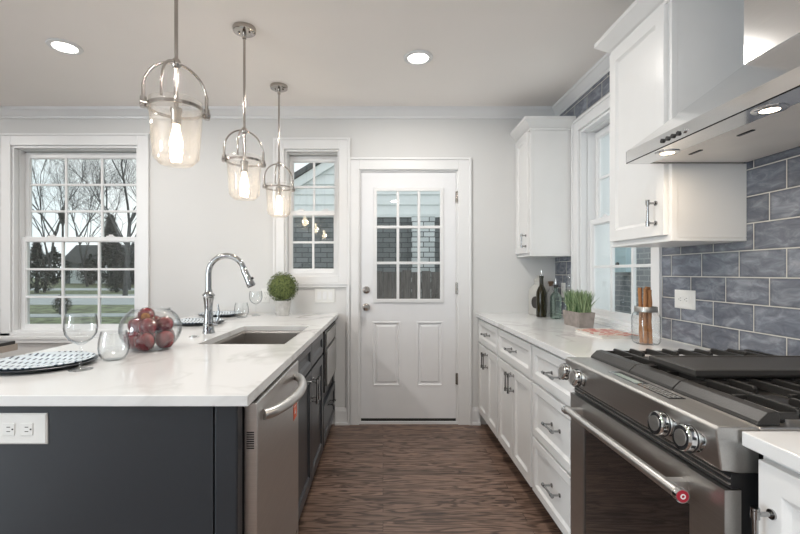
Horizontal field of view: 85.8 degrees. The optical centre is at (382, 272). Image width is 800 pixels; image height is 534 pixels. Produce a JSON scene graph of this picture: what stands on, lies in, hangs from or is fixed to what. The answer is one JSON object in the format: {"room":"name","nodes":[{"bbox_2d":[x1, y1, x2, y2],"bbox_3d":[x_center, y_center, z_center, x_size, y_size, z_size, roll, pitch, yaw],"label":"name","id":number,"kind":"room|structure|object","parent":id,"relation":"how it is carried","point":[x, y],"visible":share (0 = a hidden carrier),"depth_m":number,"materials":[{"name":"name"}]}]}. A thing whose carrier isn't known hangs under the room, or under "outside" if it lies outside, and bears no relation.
{"room":"kitchen","nodes":[
{"label":"kitchen","id":0,"kind":"room"},
{"bbox_2d":[0,119,554,423],"bbox_3d":[-1.635,-0.048,3.615,6.430,2.595,0.150,0,0,0],"label":"wall","id":1,"kind":"structure","parent":0,"point":[195,219],"depth_m":3.54,"materials":[{"name":"paint"}]},
{"bbox_2d":[0,133,149,342],"bbox_3d":[-2.535,-0.274,3.600,1.234,1.730,0.180,0,0,0],"label":"window","id":2,"kind":"structure","parent":1,"relation":"in","point":[17,150],"depth_m":3.54,"materials":[{"name":"white paint"}]},
{"bbox_2d":[261,288,269,301],"bbox_3d":[-0.965,0.190,3.536,0.070,0.115,0.008,0,0,0],"label":"wall outlet","id":3,"kind":"object","parent":1,"relation":"attached to","point":[266,297],"visible":0.98,"depth_m":3.53,"materials":[{"name":"white plastic"}]},
{"bbox_2d":[0,106,554,118],"bbox_3d":[-1.635,-1.304,3.509,6.130,0.079,0.062,0,0,0],"label":"trim","id":4,"kind":"structure","parent":1,"relation":"attached to","point":[6,112],"depth_m":3.50,"materials":[{"name":"white paint"}]},
{"bbox_2d":[273,138,349,282],"bbox_3d":[-0.585,-0.508,3.602,0.630,1.187,0.177,0,0,0],"label":"window","id":5,"kind":"structure","parent":1,"relation":"in","point":[283,242],"depth_m":3.52,"materials":[{"name":"white paint"}]},
{"bbox_2d":[296,283,350,422],"bbox_3d":[-0.537,0.667,3.527,0.545,1.165,0.026,0,0,0],"label":"trim","id":6,"kind":"structure","parent":1,"relation":"attached to","point":[299,284],"depth_m":3.52,"materials":[{"name":"white paint"}]},
{"bbox_2d":[315,288,334,302],"bbox_3d":[-0.478,0.190,3.535,0.167,0.122,0.009,0,0,0],"label":"light switch","id":7,"kind":"object","parent":1,"relation":"attached to","point":[322,295],"visible":1,"depth_m":3.53,"materials":[{"name":"white plastic"}]},
{"bbox_2d":[335,407,480,424],"bbox_3d":[-1.950,1.181,3.527,5.500,0.138,0.026,0,0,0],"label":"baseboard","id":8,"kind":"structure","parent":1,"relation":"attached to","point":[340,412],"depth_m":3.53,"materials":[{"name":"white paint"}]},
{"bbox_2d":[348,157,471,424],"bbox_3d":[0.217,0.155,3.587,1.014,2.190,0.207,0,0,0],"label":"door","id":9,"kind":"structure","parent":1,"relation":"in","point":[410,360],"depth_m":3.55,"materials":[{"name":"white paint"}]},
{"bbox_2d":[274,300,291,315],"bbox_3d":[-0.783,0.276,3.360,0.134,0.118,0.134,0,0,0],"label":"pot","id":10,"kind":"object","parent":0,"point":[282,307],"depth_m":3.31,"materials":[{"name":"white ceramic"}]},
{"bbox_2d":[0,0,634,105],"bbox_3d":[-1.635,-1.395,0.170,6.430,0.100,7.040,0,0,0],"label":"ceiling","id":11,"kind":"structure","parent":0,"point":[326,52],"depth_m":2.58,"materials":[{"name":"paint"}]},
{"bbox_2d":[45,38,83,54],"bbox_3d":[-1.890,-1.339,2.555,0.184,0.011,0.184,0,0,0],"label":"recessed light","id":12,"kind":"object","parent":11,"relation":"in","point":[60,45],"visible":1,"depth_m":2.55,"materials":[{"name":"white paint"}]},
{"bbox_2d":[52,42,76,51],"bbox_3d":[-1.890,-1.342,2.555,0.123,0.003,0.123,0,0,0],"label":"diffuser","id":13,"kind":"object","parent":12,"relation":"attached to","point":[58,46],"depth_m":2.55,"materials":[{"name":"white plastic"}]},
{"bbox_2d":[139,0,210,168],"bbox_3d":[-0.773,-0.871,1.599,0.198,0.946,0.209,0,0,12],"label":"pendant light","id":14,"kind":"object","parent":11,"relation":"hanging from","point":[175,142],"visible":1,"depth_m":1.59,"materials":[{"name":"silver metal"}]},
{"bbox_2d":[170,67,181,125],"bbox_3d":[-0.772,-0.657,1.605,0.042,0.215,0.042,0,0,0],"label":"socket","id":15,"kind":"object","parent":14,"relation":"attached to","point":[176,112],"depth_m":1.60,"materials":[{"name":"silver metal"}]},
{"bbox_2d":[221,22,265,200],"bbox_3d":[-0.764,-0.871,2.360,0.198,0.946,0.209,0,0,12],"label":"pendant light","id":16,"kind":"object","parent":11,"relation":"hanging from","point":[245,30],"visible":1,"depth_m":2.36,"materials":[{"name":"silver metal"}]},
{"bbox_2d":[240,133,247,172],"bbox_3d":[-0.763,-0.657,2.366,0.042,0.215,0.042,0,0,0],"label":"socket","id":17,"kind":"object","parent":16,"relation":"attached to","point":[244,163],"depth_m":2.36,"materials":[{"name":"silver metal"}]},
{"bbox_2d":[262,82,294,217],"bbox_3d":[-0.751,-0.871,3.094,0.198,0.946,0.209,0,0,12],"label":"pendant light","id":18,"kind":"object","parent":11,"relation":"hanging from","point":[278,87],"visible":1,"depth_m":3.09,"materials":[{"name":"silver metal"}]},
{"bbox_2d":[276,166,281,195],"bbox_3d":[-0.750,-0.657,3.100,0.042,0.215,0.042,0,0,0],"label":"socket","id":19,"kind":"object","parent":18,"relation":"attached to","point":[278,189],"depth_m":3.09,"materials":[{"name":"silver metal"}]},
{"bbox_2d":[404,50,432,64],"bbox_3d":[0.220,-1.339,2.685,0.184,0.011,0.184,0,0,0],"label":"recessed light","id":20,"kind":"object","parent":11,"relation":"in","point":[415,57],"visible":1,"depth_m":2.68,"materials":[{"name":"white plastic"}]},
{"bbox_2d":[408,54,427,62],"bbox_3d":[0.220,-1.342,2.685,0.123,0.003,0.123,0,0,0],"label":"diffuser","id":21,"kind":"object","parent":20,"relation":"attached to","point":[412,58],"depth_m":2.70,"materials":[{"name":"white plastic"}]},
{"bbox_2d":[298,424,561,533],"bbox_3d":[-1.635,1.300,0.170,6.430,0.100,7.040,0,0,0],"label":"floor","id":22,"kind":"structure","parent":0,"point":[368,478],"depth_m":2.50,"materials":[{"name":"brown wood"}]},
{"bbox_2d":[0,341,17,352],"bbox_3d":[-3.047,0.871,2.458,0.805,0.758,1.315,0,0,0],"label":"side table","id":23,"kind":"object","parent":22,"relation":"on","point":[5,346],"visible":1,"depth_m":3.04,"materials":[{"name":"brown wood"}]},
{"bbox_2d":[0,406,241,533],"bbox_3d":[-0.771,0.808,1.210,0.738,0.884,0.048,0,0,0],"label":"end panel","id":24,"kind":"object","parent":22,"relation":"on","point":[100,469],"visible":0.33,"depth_m":1.19,"materials":[{"name":"blue paint"}]},
{"bbox_2d":[0,413,47,443],"bbox_3d":[-1.005,0.431,1.186,0.157,0.085,0.008,0,0,0],"label":"wall outlet","id":25,"kind":"object","parent":24,"relation":"attached to","point":[15,428],"visible":1,"depth_m":1.18,"materials":[{"name":"white plastic"}]},
{"bbox_2d":[2,423,14,434],"bbox_3d":[-1.030,0.431,1.183,0.033,0.033,0.003,0,0,0],"label":"receptacle","id":26,"kind":"object","parent":25,"relation":"attached to","point":[7,428],"depth_m":1.18,"materials":[{"name":"white plastic"}]},
{"bbox_2d":[21,423,32,434],"bbox_3d":[-0.980,0.431,1.183,0.033,0.033,0.003,0,0,0],"label":"receptacle","id":27,"kind":"object","parent":25,"relation":"attached to","point":[26,428],"depth_m":1.18,"materials":[{"name":"white plastic"}]},
{"bbox_2d":[242,360,306,533],"bbox_3d":[-0.641,0.813,1.540,0.718,0.874,0.606,0,0,0],"label":"dishwasher","id":28,"kind":"object","parent":22,"relation":"on","point":[270,422],"visible":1,"depth_m":1.38,"materials":[{"name":"silver metal"}]},
{"bbox_2d":[242,406,243,533],"bbox_3d":[-0.701,0.764,1.542,0.598,0.772,0.601,0,0,0],"label":"tub","id":29,"kind":"object","parent":28,"relation":"in","point":[242,406],"depth_m":1.24,"materials":[{"name":"black plastic"}]},
{"bbox_2d":[295,332,322,521],"bbox_3d":[-0.722,0.808,2.315,0.757,0.884,0.930,0,0,0],"label":"base cabinet","id":30,"kind":"object","parent":22,"relation":"on","point":[310,361],"visible":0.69,"depth_m":2.28,"materials":[{"name":"blue paint"}]},
{"bbox_2d":[0,313,337,405],"bbox_3d":[-0.919,0.350,2.354,1.102,0.030,2.369,0,0,0],"label":"countertop","id":31,"kind":"structure","parent":30,"relation":"on","point":[197,371],"depth_m":1.47,"materials":[{"name":"white stone"}]},
{"bbox_2d":[0,351,98,372],"bbox_3d":[-1.228,0.323,1.550,0.340,0.024,0.340,0,0,0],"label":"place setting","id":32,"kind":"object","parent":31,"relation":"on","point":[33,362],"visible":1,"depth_m":1.54,"materials":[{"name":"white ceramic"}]},
{"bbox_2d":[63,313,97,369],"bbox_3d":[-1.040,0.240,1.480,0.101,0.190,0.101,0,0,0],"label":"wine glass","id":33,"kind":"object","parent":31,"relation":"on","point":[79,313],"visible":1,"depth_m":1.48,"materials":[{"name":"clear glass"}]},
{"bbox_2d":[97,330,129,361],"bbox_3d":[-1.030,0.280,1.645,0.107,0.110,0.107,0,0,0],"label":"glass","id":34,"kind":"object","parent":31,"relation":"on","point":[126,330],"visible":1,"depth_m":1.63,"materials":[{"name":"clear glass"}]},
{"bbox_2d":[118,307,181,351],"bbox_3d":[-1.014,0.246,1.880,0.248,0.178,0.248,0,0,0],"label":"glass bowl","id":35,"kind":"object","parent":31,"relation":"on","point":[152,349],"visible":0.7,"depth_m":1.84,"materials":[{"name":"clear glass"}]},
{"bbox_2d":[122,331,138,349],"bbox_3d":[-1.075,0.290,1.849,0.080,0.084,0.081,0,0,0],"label":"apple","id":36,"kind":"object","parent":35,"relation":"in","point":[126,338],"visible":0.56,"depth_m":1.82,"materials":[{"name":"food"}]},
{"bbox_2d":[127,316,139,332],"bbox_3d":[-1.065,0.230,1.866,0.075,0.079,0.075,0,0,0],"label":"apple","id":37,"kind":"object","parent":35,"relation":"in","point":[132,325],"visible":0.42,"depth_m":1.83,"materials":[{"name":"food"}]},
{"bbox_2d":[133,332,154,350],"bbox_3d":[-1.006,0.290,1.812,0.080,0.084,0.081,0,0,0],"label":"apple","id":38,"kind":"object","parent":35,"relation":"in","point":[146,341],"visible":0.95,"depth_m":1.79,"materials":[{"name":"food"}]},
{"bbox_2d":[137,307,154,319],"bbox_3d":[-1.028,0.185,1.865,0.070,0.069,0.074,0,0,0],"label":"apple","id":39,"kind":"object","parent":35,"relation":"in","point":[146,312],"visible":0.8,"depth_m":1.84,"materials":[{"name":"food"}]},
{"bbox_2d":[138,318,157,333],"bbox_3d":[-1.001,0.232,1.830,0.076,0.079,0.076,0,0,0],"label":"apple","id":40,"kind":"object","parent":35,"relation":"in","point":[146,325],"visible":0.91,"depth_m":1.80,"materials":[{"name":"food"}]},
{"bbox_2d":[155,330,174,347],"bbox_3d":[-0.948,0.288,1.869,0.080,0.084,0.080,0,0,0],"label":"apple","id":41,"kind":"object","parent":35,"relation":"in","point":[163,339],"visible":0.98,"depth_m":1.84,"materials":[{"name":"food"}]},
{"bbox_2d":[156,316,173,331],"bbox_3d":[-0.963,0.227,1.894,0.075,0.078,0.075,0,0,0],"label":"apple","id":42,"kind":"object","parent":35,"relation":"in","point":[164,323],"visible":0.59,"depth_m":1.87,"materials":[{"name":"food"}]},
{"bbox_2d":[173,317,224,324],"bbox_3d":[-1.215,0.323,2.820,0.340,0.024,0.340,0,0,0],"label":"place setting","id":43,"kind":"object","parent":31,"relation":"on","point":[186,321],"visible":0.76,"depth_m":2.80,"materials":[{"name":"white ceramic"}]},
{"bbox_2d":[198,311,243,316],"bbox_3d":[-1.250,0.323,3.330,0.340,0.024,0.340,0,0,0],"label":"place setting","id":44,"kind":"object","parent":31,"relation":"on","point":[222,313],"visible":0.79,"depth_m":3.33,"materials":[{"name":"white ceramic"}]},
{"bbox_2d":[202,253,254,333],"bbox_3d":[-0.851,0.114,2.377,0.291,0.442,0.066,0,0,0],"label":"faucet","id":45,"kind":"object","parent":31,"relation":"on","point":[208,295],"visible":1,"depth_m":2.36,"materials":[{"name":"silver metal"}]},
{"bbox_2d":[213,331,301,343],"bbox_3d":[-0.665,0.475,2.350,0.450,0.219,0.720,0,0,0],"label":"sink","id":46,"kind":"object","parent":31,"relation":"in","point":[244,337],"visible":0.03,"depth_m":2.68,"materials":[{"name":"metal"}]},
{"bbox_2d":[267,272,298,315],"bbox_3d":[-0.782,0.164,3.360,0.253,0.342,0.256,0,0,0],"label":"topiary","id":47,"kind":"object","parent":31,"relation":"on","point":[282,287],"visible":1,"depth_m":3.30,"materials":[{"name":"plant"}]},
{"bbox_2d":[323,320,335,446],"bbox_3d":[-0.724,0.808,3.154,0.752,0.884,0.743,0,0,0],"label":"base cabinet","id":48,"kind":"object","parent":22,"relation":"on","point":[329,399],"visible":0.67,"depth_m":3.10,"materials":[{"name":"blue paint"}]},
{"bbox_2d":[322,321,335,397],"bbox_3d":[-0.659,0.617,3.126,0.581,0.473,0.624,0,0,0],"label":"microwave","id":49,"kind":"object","parent":48,"relation":"in","point":[329,340],"visible":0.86,"depth_m":2.97,"materials":[{"name":"black metal"}]},
{"bbox_2d":[478,319,507,453],"bbox_3d":[1.085,0.808,3.236,0.689,0.884,0.602,0,0,0],"label":"base cabinet","id":50,"kind":"object","parent":22,"relation":"on","point":[488,355],"visible":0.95,"depth_m":3.19,"materials":[{"name":"white paint"}]},
{"bbox_2d":[498,329,545,508],"bbox_3d":[1.085,0.808,2.600,0.689,0.884,0.669,0,0,0],"label":"base cabinet","id":51,"kind":"object","parent":22,"relation":"on","point":[515,380],"visible":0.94,"depth_m":2.55,"materials":[{"name":"white paint"}]},
{"bbox_2d":[532,345,574,533],"bbox_3d":[1.087,0.808,1.970,0.684,0.884,0.590,0,0,0],"label":"base cabinet","id":52,"kind":"object","parent":22,"relation":"on","point":[551,428],"visible":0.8,"depth_m":2.01,"materials":[{"name":"white paint"}]},
{"bbox_2d":[476,313,717,358],"bbox_3d":[1.092,0.350,2.606,0.652,0.030,1.867,0,0,0],"label":"countertop","id":53,"kind":"structure","parent":52,"relation":"on","point":[554,336],"depth_m":2.21,"materials":[{"name":"white stone"}]},
{"bbox_2d":[528,275,547,314],"bbox_3d":[1.238,0.177,3.429,0.149,0.316,0.150,0,0,0],"label":"jug","id":54,"kind":"object","parent":53,"relation":"on","point":[532,291],"visible":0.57,"depth_m":3.40,"materials":[{"name":"white ceramic"}]},
{"bbox_2d":[536,270,546,316],"bbox_3d":[1.190,0.159,3.230,0.075,0.352,0.075,0,0,0],"label":"oil bottle","id":55,"kind":"object","parent":53,"relation":"on","point":[541,294],"visible":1,"depth_m":3.20,"materials":[{"name":"green glass"}]},
{"bbox_2d":[547,281,554,315],"bbox_3d":[1.300,0.201,3.330,0.070,0.268,0.070,0,0,0],"label":"bottle","id":56,"kind":"object","parent":53,"relation":"on","point":[550,283],"visible":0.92,"depth_m":3.32,"materials":[{"name":"clear glass"}]},
{"bbox_2d":[550,278,560,318],"bbox_3d":[1.250,0.189,3.110,0.068,0.292,0.068,0,0,0],"label":"bottle","id":57,"kind":"object","parent":53,"relation":"on","point":[555,285],"visible":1,"depth_m":3.10,"materials":[{"name":"green glass"}]},
{"bbox_2d":[560,289,598,327],"bbox_3d":[1.232,0.220,2.689,0.195,0.230,0.301,0,0,0],"label":"planter","id":58,"kind":"object","parent":53,"relation":"on","point":[578,313],"visible":1,"depth_m":2.62,"materials":[{"name":"concrete"}]},
{"bbox_2d":[575,328,638,338],"bbox_3d":[1.195,0.327,2.310,0.200,0.016,0.270,0,0,-3],"label":"book","id":59,"kind":"object","parent":53,"relation":"on","point":[603,333],"visible":0.9,"depth_m":2.24,"materials":[{"name":"paper"}]},
{"bbox_2d":[632,306,659,343],"bbox_3d":[1.235,0.247,2.020,0.101,0.175,0.101,0,0,0],"label":"glass jar","id":60,"kind":"object","parent":53,"relation":"on","point":[653,309],"visible":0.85,"depth_m":1.98,"materials":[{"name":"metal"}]},
{"bbox_2d":[638,288,642,342],"bbox_3d":[1.218,0.202,2.034,0.023,0.260,0.019,0,0,22],"label":"stick","id":61,"kind":"object","parent":60,"relation":"in","point":[640,304],"visible":0.91,"depth_m":2.03,"materials":[{"name":"brown wood"}]},
{"bbox_2d":[643,288,647,343],"bbox_3d":[1.224,0.203,2.006,0.022,0.257,0.019,0,0,-23],"label":"stick","id":62,"kind":"object","parent":60,"relation":"in","point":[645,297],"visible":0.97,"depth_m":2.00,"materials":[{"name":"brown wood"}]},
{"bbox_2d":[647,290,652,343],"bbox_3d":[1.243,0.206,2.003,0.024,0.250,0.018,0,0,-23],"label":"stick","id":63,"kind":"object","parent":60,"relation":"in","point":[649,315],"visible":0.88,"depth_m":2.00,"materials":[{"name":"brown wood"}]},
{"bbox_2d":[558,348,799,533],"bbox_3d":[1.042,0.771,1.291,0.749,0.957,0.756,0,0,0],"label":"range","id":64,"kind":"object","parent":22,"relation":"on","point":[656,449],"visible":0.75,"depth_m":1.16,"materials":[{"name":"silver metal"}]},
{"bbox_2d":[590,357,799,430],"bbox_3d":[1.105,0.340,1.291,0.610,0.020,0.756,0,0,0],"label":"cooktop","id":65,"kind":"object","parent":64,"relation":"in","point":[757,424],"depth_m":1.07,"materials":[{"name":"metal"}]},
{"bbox_2d":[649,356,799,377],"bbox_3d":[1.123,0.281,1.290,0.523,0.023,0.209,0,0,0],"label":"griddle plate","id":66,"kind":"object","parent":64,"relation":"on","point":[695,366],"visible":1,"depth_m":1.26,"materials":[{"name":"metal"}]},
{"bbox_2d":[750,455,799,533],"bbox_3d":[1.078,0.808,0.587,0.703,0.884,0.612,0,0,0],"label":"base cabinet","id":67,"kind":"object","parent":22,"relation":"on","point":[778,511],"visible":0.96,"depth_m":0.84,"materials":[{"name":"white paint"}]},
{"bbox_2d":[742,431,799,472],"bbox_3d":[1.087,0.350,0.594,0.661,0.030,0.628,0,0,0],"label":"countertop","id":68,"kind":"structure","parent":67,"relation":"on","point":[783,447],"depth_m":0.85,"materials":[{"name":"white stone"}]},
{"bbox_3d":[1.535,-0.048,0.170,0.210,2.595,6.740,0,0,0],"label":"wall","id":69,"kind":"structure","parent":0,"visible":0},
{"bbox_2d":[510,116,575,257],"bbox_3d":[1.232,-0.636,3.349,0.372,1.028,0.379,0,0,0],"label":"upper cabinet","id":70,"kind":"object","parent":69,"relation":"attached to","point":[543,145],"visible":1,"depth_m":3.22,"materials":[{"name":"white paint"}]},
{"bbox_2d":[552,53,610,115],"bbox_3d":[1.399,-1.304,0.170,0.062,0.079,6.740,0,0,0],"label":"trim","id":71,"kind":"structure","parent":69,"relation":"attached to","point":[601,68],"depth_m":2.98,"materials":[{"name":"white paint"}]},
{"bbox_2d":[571,93,662,338],"bbox_3d":[1.520,-0.357,2.697,0.240,1.515,1.025,0,0,0],"label":"window","id":72,"kind":"structure","parent":69,"relation":"in","point":[593,266],"depth_m":3.10,"materials":[{"name":"white paint"}]},
{"bbox_2d":[594,0,746,246],"bbox_3d":[1.242,-0.636,1.892,0.352,1.028,0.556,0,0,0],"label":"upper cabinet","id":73,"kind":"object","parent":69,"relation":"attached to","point":[666,55],"visible":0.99,"depth_m":1.69,"materials":[{"name":"white paint"}]},
{"bbox_2d":[555,71,799,355],"bbox_3d":[1.425,-0.463,1.170,0.013,1.595,4.740,0,0,0],"label":"wall tile","id":74,"kind":"structure","parent":69,"relation":"attached to","point":[748,292],"depth_m":1.67,"materials":[{"name":"tile"}]},
{"bbox_2d":[561,283,565,297],"bbox_3d":[1.414,0.140,3.376,0.008,0.115,0.070,0,0,0],"label":"wall outlet","id":75,"kind":"object","parent":74,"relation":"attached to","point":[563,285],"visible":0.92,"depth_m":3.36,"materials":[{"name":"white plastic"}]},
{"bbox_2d":[675,290,695,309],"bbox_3d":[1.414,0.127,2.018,0.008,0.088,0.135,0,0,0],"label":"wall outlet","id":76,"kind":"object","parent":74,"relation":"attached to","point":[684,299],"visible":1,"depth_m":2.00,"materials":[{"name":"white plastic"}]},
{"bbox_2d":[678,296,682,302],"bbox_3d":[1.411,0.127,2.038,0.003,0.033,0.033,0,0,0],"label":"receptacle","id":77,"kind":"object","parent":76,"relation":"attached to","point":[680,298],"depth_m":2.04,"materials":[{"name":"white plastic"}]},
{"bbox_2d":[684,296,688,302],"bbox_3d":[1.411,0.127,1.998,0.003,0.033,0.033,0,0,0],"label":"receptacle","id":78,"kind":"object","parent":76,"relation":"attached to","point":[686,298],"depth_m":2.00,"materials":[{"name":"white plastic"}]},
{"bbox_2d":[626,0,799,163],"bbox_3d":[1.179,-0.881,1.291,0.477,0.926,0.762,0,0,0],"label":"range hood","id":79,"kind":"object","parent":69,"relation":"attached to","point":[753,113],"visible":1,"depth_m":1.32,"materials":[{"name":"metal"}]},
{"bbox_2d":[759,107,780,112],"bbox_3d":[1.000,-0.420,1.112,0.042,0.002,0.042,0,0,0],"label":"lamp","id":80,"kind":"object","parent":79,"relation":"on","point":[762,109],"depth_m":1.11,"materials":[{"name":"beige glass"}]},
{"label":"outside","id":81,"kind":"structure","parent":0,"visible":0},
{"bbox_2d":[30,288,133,289],"bbox_3d":[-40.000,1.840,47.000,200.000,0.020,6.000,0,0,0],"label":"driveway","id":82,"kind":"structure","parent":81,"point":[33,288],"depth_m":46.02,"materials":[{"name":"concrete"}]},
{"bbox_2d":[40,159,135,289],"bbox_3d":[-26.359,-5.853,43.382,14.096,15.433,11.410,0,0,-25],"label":"bare tree","id":83,"kind":"object","parent":82,"relation":"on","point":[63,194],"visible":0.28,"depth_m":41.78,"materials":[{"name":"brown plant"}]},
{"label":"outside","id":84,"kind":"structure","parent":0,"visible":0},
{"bbox_2d":[30,278,133,323],"bbox_3d":[-40.000,1.950,71.870,200.000,0.200,136.260,0,0,0],"label":"lawn","id":85,"kind":"structure","parent":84,"point":[34,309],"depth_m":21.44,"materials":[{"name":"green plant"}]},
{"bbox_2d":[30,242,55,292],"bbox_3d":[-31.048,-0.665,38.522,3.396,5.030,3.368,0,0,0],"label":"evergreen tree","id":86,"kind":"object","parent":85,"relation":"on","point":[37,255],"visible":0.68,"depth_m":38.32,"materials":[{"name":"green plant"}]},
{"bbox_2d":[38,246,73,283],"bbox_3d":[-50.440,-1.096,65.991,5.818,5.891,5.767,0,0,0],"label":"bush","id":87,"kind":"object","parent":85,"relation":"on","point":[56,257],"visible":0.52,"depth_m":65.49,"materials":[{"name":"green plant"}]},
{"bbox_2d":[50,294,72,311],"bbox_3d":[-14.841,1.379,19.898,0.931,0.943,0.923,0,0,0],"label":"bush","id":88,"kind":"object","parent":85,"relation":"on","point":[57,302],"visible":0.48,"depth_m":19.80,"materials":[{"name":"green plant"}]},
{"bbox_2d":[32,159,124,291],"bbox_3d":[-31.956,-8.095,38.706,12.998,19.947,14.969,0,0,38],"label":"bare tree","id":89,"kind":"object","parent":85,"relation":"on","point":[49,260],"visible":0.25,"depth_m":40.02,"materials":[{"name":"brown plant"}]},
{"bbox_2d":[32,159,135,286],"bbox_3d":[-37.787,-9.338,57.369,16.840,22.441,14.622,0,0,-44],"label":"bare tree","id":90,"kind":"object","parent":85,"relation":"on","point":[132,169],"visible":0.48,"depth_m":56.01,"materials":[{"name":"brown plant"}]},
{"bbox_2d":[75,254,105,284],"bbox_3d":[-44.152,-0.506,64.993,4.655,4.713,4.614,0,0,0],"label":"bush","id":91,"kind":"object","parent":85,"relation":"on","point":[88,261],"visible":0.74,"depth_m":64.19,"materials":[{"name":"green plant"}]},
{"bbox_2d":[60,245,130,283],"bbox_3d":[-46.000,-1.350,75.681,16.000,6.400,9.638,0,0,0],"label":"house","id":92,"kind":"structure","parent":85,"relation":"on","point":[73,256],"depth_m":71.50,"materials":[{"name":"grey"}]},
{"bbox_2d":[87,214,132,285],"bbox_3d":[-38.095,-3.180,60.044,6.793,10.060,6.736,0,0,0],"label":"evergreen tree","id":93,"kind":"object","parent":85,"relation":"on","point":[107,248],"visible":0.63,"depth_m":59.20,"materials":[{"name":"green plant"}]},
{"bbox_2d":[103,267,129,291],"bbox_3d":[-24.776,0.672,39.996,2.327,2.356,2.307,0,0,0],"label":"bush","id":94,"kind":"object","parent":85,"relation":"on","point":[116,274],"visible":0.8,"depth_m":39.57,"materials":[{"name":"green plant"}]},
{"bbox_2d":[114,245,133,282],"bbox_3d":[-38.536,-1.331,66.490,6.284,6.362,6.228,0,0,0],"label":"bush","id":95,"kind":"object","parent":85,"relation":"on","point":[133,245],"visible":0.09,"depth_m":65.14,"materials":[{"name":"green plant"}]},
{"bbox_2d":[120,251,133,284],"bbox_3d":[-32.438,-1.213,57.990,6.051,6.127,5.998,0,0,0],"label":"bush","id":96,"kind":"object","parent":85,"relation":"on","point":[132,259],"visible":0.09,"depth_m":56.40,"materials":[{"name":"green plant"}]},
{"bbox_2d":[293,163,439,298],"bbox_3d":[0.050,-1.202,9.520,5.100,6.104,4.160,0,0,0],"label":"house","id":97,"kind":"structure","parent":85,"relation":"on","point":[324,172],"depth_m":7.59,"materials":[{"name":"grey brick"}]},
{"bbox_2d":[377,270,439,298],"bbox_3d":[-0.200,0.908,6.430,5.600,1.885,0.060,0,0,0],"label":"fence","id":98,"kind":"object","parent":85,"relation":"on","point":[429,281],"visible":0.08,"depth_m":6.40,"materials":[{"name":"grey wood"}]},
{"bbox_2d":[615,247,650,314],"bbox_3d":[5.250,-0.950,7.600,2.500,5.600,8.800,0,0,0],"label":"house","id":99,"kind":"structure","parent":85,"relation":"on","point":[622,254],"depth_m":7.22,"materials":[{"name":"grey brick"}]},
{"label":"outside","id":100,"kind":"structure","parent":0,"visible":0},
{"bbox_2d":[30,313,133,317],"bbox_3d":[-19.000,1.837,17.900,22.218,0.025,1.394,0,0,-5],"label":"sidewalk","id":101,"kind":"structure","parent":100,"point":[77,314],"depth_m":18.21,"materials":[{"name":"concrete"}]},
{"bbox_2d":[58,206,66,313],"bbox_3d":[-14.000,-0.520,18.800,0.380,4.740,0.380,0,0,0],"label":"street lamp","id":102,"kind":"object","parent":101,"relation":"on","point":[61,215],"visible":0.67,"depth_m":18.72,"materials":[{"name":"metal"}]},
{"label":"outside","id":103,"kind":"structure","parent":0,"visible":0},
{"bbox_2d":[30,294,133,304],"bbox_3d":[-40.000,1.840,30.250,200.000,0.020,11.500,0,0,0],"label":"street","id":104,"kind":"structure","parent":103,"point":[33,301],"depth_m":28.00,"materials":[{"name":"grey asphalt"}]},
{"bbox_2d":[49,159,135,295],"bbox_3d":[-19.585,-7.537,33.163,13.267,18.822,17.140,0,0,25],"label":"bare tree","id":105,"kind":"object","parent":104,"relation":"on","point":[128,257],"visible":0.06,"depth_m":31.67,"materials":[{"name":"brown plant"}]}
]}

